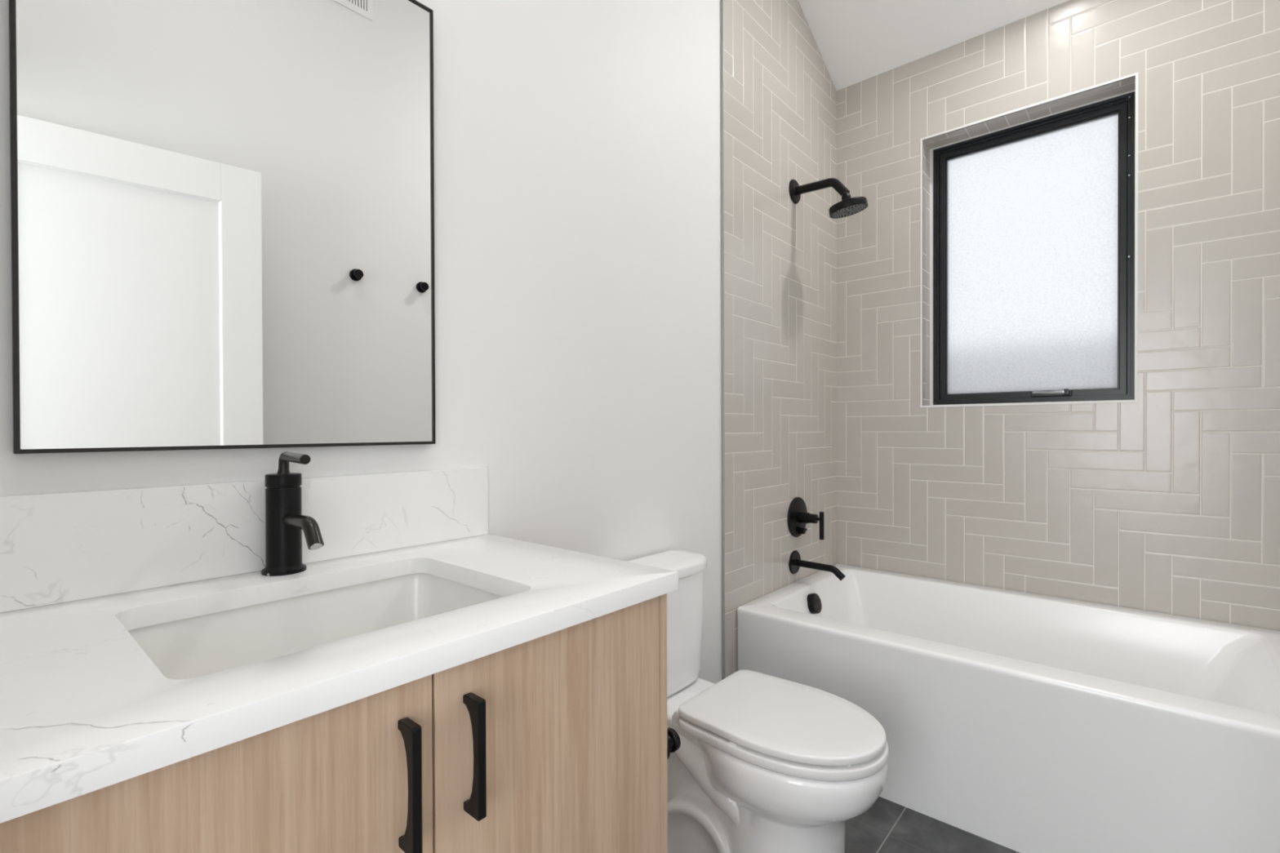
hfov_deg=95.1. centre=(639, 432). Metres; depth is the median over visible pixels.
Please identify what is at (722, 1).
trim
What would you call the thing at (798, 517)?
shower valve
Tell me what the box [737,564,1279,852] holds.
bathtub
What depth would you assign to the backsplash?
0.94 m
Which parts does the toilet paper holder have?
stem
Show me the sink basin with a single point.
(197, 646)
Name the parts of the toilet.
tank lid, tank, lid, seat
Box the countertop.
[0,533,678,822]
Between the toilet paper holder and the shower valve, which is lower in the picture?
the toilet paper holder
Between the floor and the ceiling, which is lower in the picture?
the floor
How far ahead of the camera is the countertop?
0.63 m
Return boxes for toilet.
[627,549,888,852]
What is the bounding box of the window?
[929,89,1135,405]
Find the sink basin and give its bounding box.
[128,573,503,679]
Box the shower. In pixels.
[788,177,867,218]
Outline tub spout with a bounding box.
[788,550,845,580]
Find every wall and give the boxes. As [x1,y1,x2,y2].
[0,0,836,683]
[836,0,1279,631]
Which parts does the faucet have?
lever, spout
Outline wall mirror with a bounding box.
[8,0,435,453]
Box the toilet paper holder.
[666,727,680,759]
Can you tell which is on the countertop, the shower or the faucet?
the faucet
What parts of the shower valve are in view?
lever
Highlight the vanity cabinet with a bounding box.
[0,593,667,852]
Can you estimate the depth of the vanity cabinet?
0.68 m
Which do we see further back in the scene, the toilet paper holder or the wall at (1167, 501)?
the wall at (1167, 501)
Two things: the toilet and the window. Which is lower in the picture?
the toilet
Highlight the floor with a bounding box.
[844,796,1019,852]
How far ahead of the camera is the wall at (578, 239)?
1.72 m
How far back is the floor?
1.66 m
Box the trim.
[720,0,724,679]
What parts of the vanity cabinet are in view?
door, handle, handle, door, panel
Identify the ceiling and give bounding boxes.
[798,0,1069,90]
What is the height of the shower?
0.207 m
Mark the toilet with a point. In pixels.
(762, 762)
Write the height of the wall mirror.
0.916 m
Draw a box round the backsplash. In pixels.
[0,466,488,612]
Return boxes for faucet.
[261,451,324,576]
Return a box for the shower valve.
[786,497,824,539]

